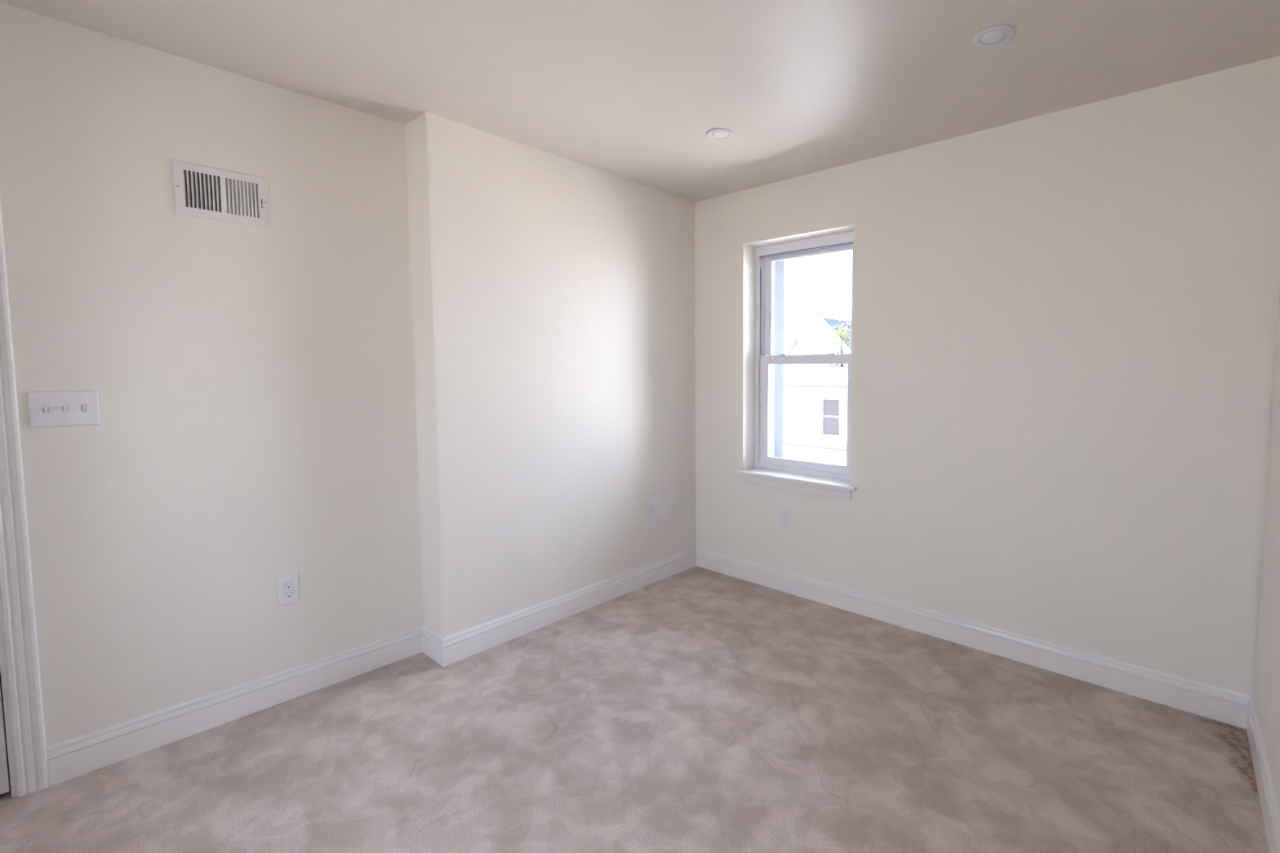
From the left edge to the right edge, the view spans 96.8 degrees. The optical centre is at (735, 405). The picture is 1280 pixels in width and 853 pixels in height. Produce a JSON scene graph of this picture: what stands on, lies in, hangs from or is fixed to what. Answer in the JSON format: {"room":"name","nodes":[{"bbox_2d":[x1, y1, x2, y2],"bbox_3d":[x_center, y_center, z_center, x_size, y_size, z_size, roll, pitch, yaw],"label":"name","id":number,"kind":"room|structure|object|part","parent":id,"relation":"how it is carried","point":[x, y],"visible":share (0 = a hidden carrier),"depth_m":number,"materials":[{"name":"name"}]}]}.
{"room":"empty bedroom","nodes":[
{"label":"empty bedroom","id":0,"kind":"room"},
{"bbox_2d":[0,670,8,753],"bbox_3d":[-2.024,-0.071,2.776,0.150,2.770,4.800,3,5,39],"label":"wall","id":1,"kind":"structure","parent":0,"point":[0,670],"depth_m":2.00,"materials":[{"name":"paint"}]},
{"bbox_2d":[0,2,696,746],"bbox_3d":[-1.873,-0.029,2.367,0.600,2.500,4.350,3,5,39],"label":"wall","id":2,"kind":"structure","parent":0,"point":[447,387],"depth_m":2.34,"materials":[{"name":"paint"}]},
{"bbox_2d":[0,199,48,798],"bbox_3d":[-2.597,0.229,1.462,0.197,2.104,0.917,3,5,39],"label":"door frame","id":3,"kind":"structure","parent":2,"relation":"in","point":[20,669],"depth_m":1.78,"materials":[{"name":"white paint"}]},
{"bbox_2d":[26,390,101,427],"bbox_3d":[-2.208,0.010,1.848,0.016,0.117,0.151,3,5,40],"label":"light switch","id":4,"kind":"object","parent":2,"relation":"attached to","point":[76,402],"visible":1,"depth_m":1.85,"materials":[{"name":"white plastic"}]},
{"bbox_2d":[170,158,270,227],"bbox_3d":[-1.984,-0.800,2.161,0.138,0.193,0.271,3,5,40],"label":"air vent","id":5,"kind":"object","parent":2,"relation":"in","point":[202,191],"visible":0.99,"depth_m":2.12,"materials":[{"name":"white metal"}]},
{"bbox_2d":[277,573,299,605],"bbox_3d":[-1.853,0.763,2.328,0.007,0.115,0.070,3,5,40],"label":"electrical outlet","id":6,"kind":"object","parent":2,"relation":"attached to","point":[288,588],"visible":1,"depth_m":2.33,"materials":[{"name":"white plastic"}]},
{"bbox_2d":[283,581,293,589],"bbox_3d":[-1.852,0.744,2.326,0.004,0.026,0.032,3,5,40],"label":"receptacle","id":7,"kind":"object","parent":6,"relation":"attached to","point":[286,584],"depth_m":2.32,"materials":[{"name":"white plastic"}]},
{"bbox_2d":[284,590,293,598],"bbox_3d":[-1.852,0.782,2.328,0.004,0.026,0.032,3,5,40],"label":"receptacle","id":8,"kind":"object","parent":6,"relation":"attached to","point":[287,593],"depth_m":2.33,"materials":[{"name":"white plastic"}]},
{"bbox_2d":[46,546,696,786],"bbox_3d":[-1.256,1.126,2.885,0.235,0.129,2.890,3,5,40],"label":"baseboard","id":9,"kind":"structure","parent":2,"relation":"attached to","point":[78,756],"depth_m":2.42,"materials":[{"name":"white paint"}]},
{"bbox_2d":[648,487,675,524],"bbox_3d":[-0.476,0.654,3.667,0.005,0.203,0.244,3,5,39],"label":"access panel","id":10,"kind":"object","parent":2,"relation":"attached to","point":[662,505],"visible":1,"depth_m":3.66,"materials":[{"name":"white plastic"}]},
{"bbox_3d":[-0.477,0.654,3.668,0.004,0.166,0.203,3,5,39],"label":"panel door","id":11,"kind":"part","parent":10,"relation":"part of","materials":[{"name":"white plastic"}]},
{"bbox_2d":[0,565,1269,852],"bbox_3d":[-0.375,1.340,1.536,4.089,0.120,4.800,3,5,39],"label":"floor","id":12,"kind":"structure","parent":0,"point":[695,709],"depth_m":1.97,"materials":[{"name":"beige carpet"}]},
{"bbox_2d":[0,0,1279,202],"bbox_3d":[-0.373,-1.290,1.363,4.089,0.150,4.800,3,5,39],"label":"ceiling","id":13,"kind":"structure","parent":0,"point":[633,91],"depth_m":2.04,"materials":[{"name":"paint"}]},
{"bbox_2d":[706,128,733,140],"bbox_3d":[-0.073,-1.298,2.682,0.131,0.007,0.131,3,5,39],"label":"recessed light","id":14,"kind":"object","parent":13,"relation":"in","point":[717,134],"visible":1,"depth_m":2.68,"materials":[{"name":"white plastic"}]},
{"bbox_2d":[973,24,1015,48],"bbox_3d":[0.874,-1.245,1.895,0.131,0.007,0.131,3,5,39],"label":"recessed light","id":15,"kind":"object","parent":13,"relation":"in","point":[995,36],"visible":1,"depth_m":1.89,"materials":[{"name":"white plastic"}]},
{"bbox_2d":[759,259,848,480],"bbox_3d":[1.048,-0.097,3.210,4.089,2.770,0.298,3,5,39],"label":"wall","id":16,"kind":"structure","parent":0,"point":[780,264],"depth_m":3.89,"materials":[{"name":"white paint"}]},
{"bbox_2d":[694,56,1279,697],"bbox_3d":[0.907,-0.071,3.037,4.090,2.500,0.170,3,5,38],"label":"wall","id":17,"kind":"structure","parent":0,"point":[1064,322],"depth_m":2.52,"materials":[{"name":"paint"}]},
{"bbox_2d":[779,507,790,527],"bbox_3d":[0.304,0.687,3.454,0.070,0.115,0.006,3,5,39],"label":"electrical outlet","id":18,"kind":"object","parent":17,"relation":"attached to","point":[784,513],"visible":1,"depth_m":3.45,"materials":[{"name":"white plastic"}]},
{"bbox_2d":[782,511,786,516],"bbox_3d":[0.303,0.668,3.452,0.032,0.026,0.004,3,5,38],"label":"receptacle","id":19,"kind":"object","parent":18,"relation":"attached to","point":[784,513],"depth_m":3.45,"materials":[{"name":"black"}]},
{"bbox_2d":[782,518,786,523],"bbox_3d":[0.303,0.707,3.454,0.032,0.026,0.004,3,5,38],"label":"receptacle","id":20,"kind":"object","parent":18,"relation":"attached to","point":[784,520],"depth_m":3.45,"materials":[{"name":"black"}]},
{"bbox_2d":[733,231,856,500],"bbox_3d":[0.406,-0.252,3.431,0.856,1.529,0.265,3,5,39],"label":"window","id":21,"kind":"structure","parent":17,"relation":"in","point":[766,256],"depth_m":3.56,"materials":[{"name":"white plastic"}]},
{"bbox_3d":[0.480,-0.290,3.521,0.740,1.439,0.026,3,5,39],"label":"frame","id":22,"kind":"part","parent":21,"relation":"part of","materials":[{"name":"white plastic"}]},
{"bbox_3d":[0.441,0.043,3.494,0.680,0.712,0.030,3,5,39],"label":"sash","id":23,"kind":"part","parent":21,"relation":"part of","materials":[{"name":"white plastic"}]},
{"bbox_3d":[0.463,-0.618,3.477,0.680,0.692,0.030,3,5,39],"label":"sash","id":24,"kind":"part","parent":21,"relation":"part of","materials":[{"name":"clear glass"}]},
{"bbox_2d":[696,546,1253,728],"bbox_3d":[0.848,1.117,3.042,2.889,0.129,0.016,3,5,38],"label":"baseboard","id":25,"kind":"structure","parent":17,"relation":"attached to","point":[1212,702],"depth_m":2.67,"materials":[{"name":"white paint"}]},
{"bbox_2d":[1253,289,1279,810],"bbox_3d":[0.746,0.112,0.262,0.300,2.500,4.354,3,5,38],"label":"wall","id":26,"kind":"structure","parent":0,"point":[1267,676],"depth_m":1.91,"materials":[{"name":"paint"}]},
{"bbox_2d":[1246,697,1279,852],"bbox_3d":[0.715,1.280,0.557,0.016,0.129,4.050,3,5,38],"label":"baseboard","id":27,"kind":"structure","parent":26,"relation":"attached to","point":[1267,795],"depth_m":1.76,"materials":[{"name":"white paint"}]},
{"label":"outside","id":28,"kind":"structure","parent":0,"visible":0},
{"bbox_3d":[2.858,4.160,8.054,90.000,0.200,110.000,3,5,39],"label":"ground","id":29,"kind":"structure","parent":28,"visible":0},
{"bbox_2d":[783,367,847,466],"bbox_3d":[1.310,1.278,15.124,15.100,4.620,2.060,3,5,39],"label":"neighbouring house","id":30,"kind":"structure","parent":29,"relation":"on","point":[815,398],"depth_m":13.69,"materials":[{"name":"white"}]},
{"bbox_2d":[783,316,851,367],"bbox_3d":[5.247,0.071,21.236,7.000,6.230,10.500,3,5,39],"label":"neighbouring house","id":31,"kind":"structure","parent":29,"relation":"on","point":[813,342],"depth_m":17.68,"materials":[{"name":"white"}]},
{"bbox_2d":[817,320,851,367],"bbox_3d":[2.957,0.583,15.670,1.408,5.944,0.868,3,5,39],"label":"leafy tree","id":32,"kind":"object","parent":29,"relation":"on","point":[836,331],"visible":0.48,"depth_m":15.55,"materials":[{"name":"green plant"}]}
]}

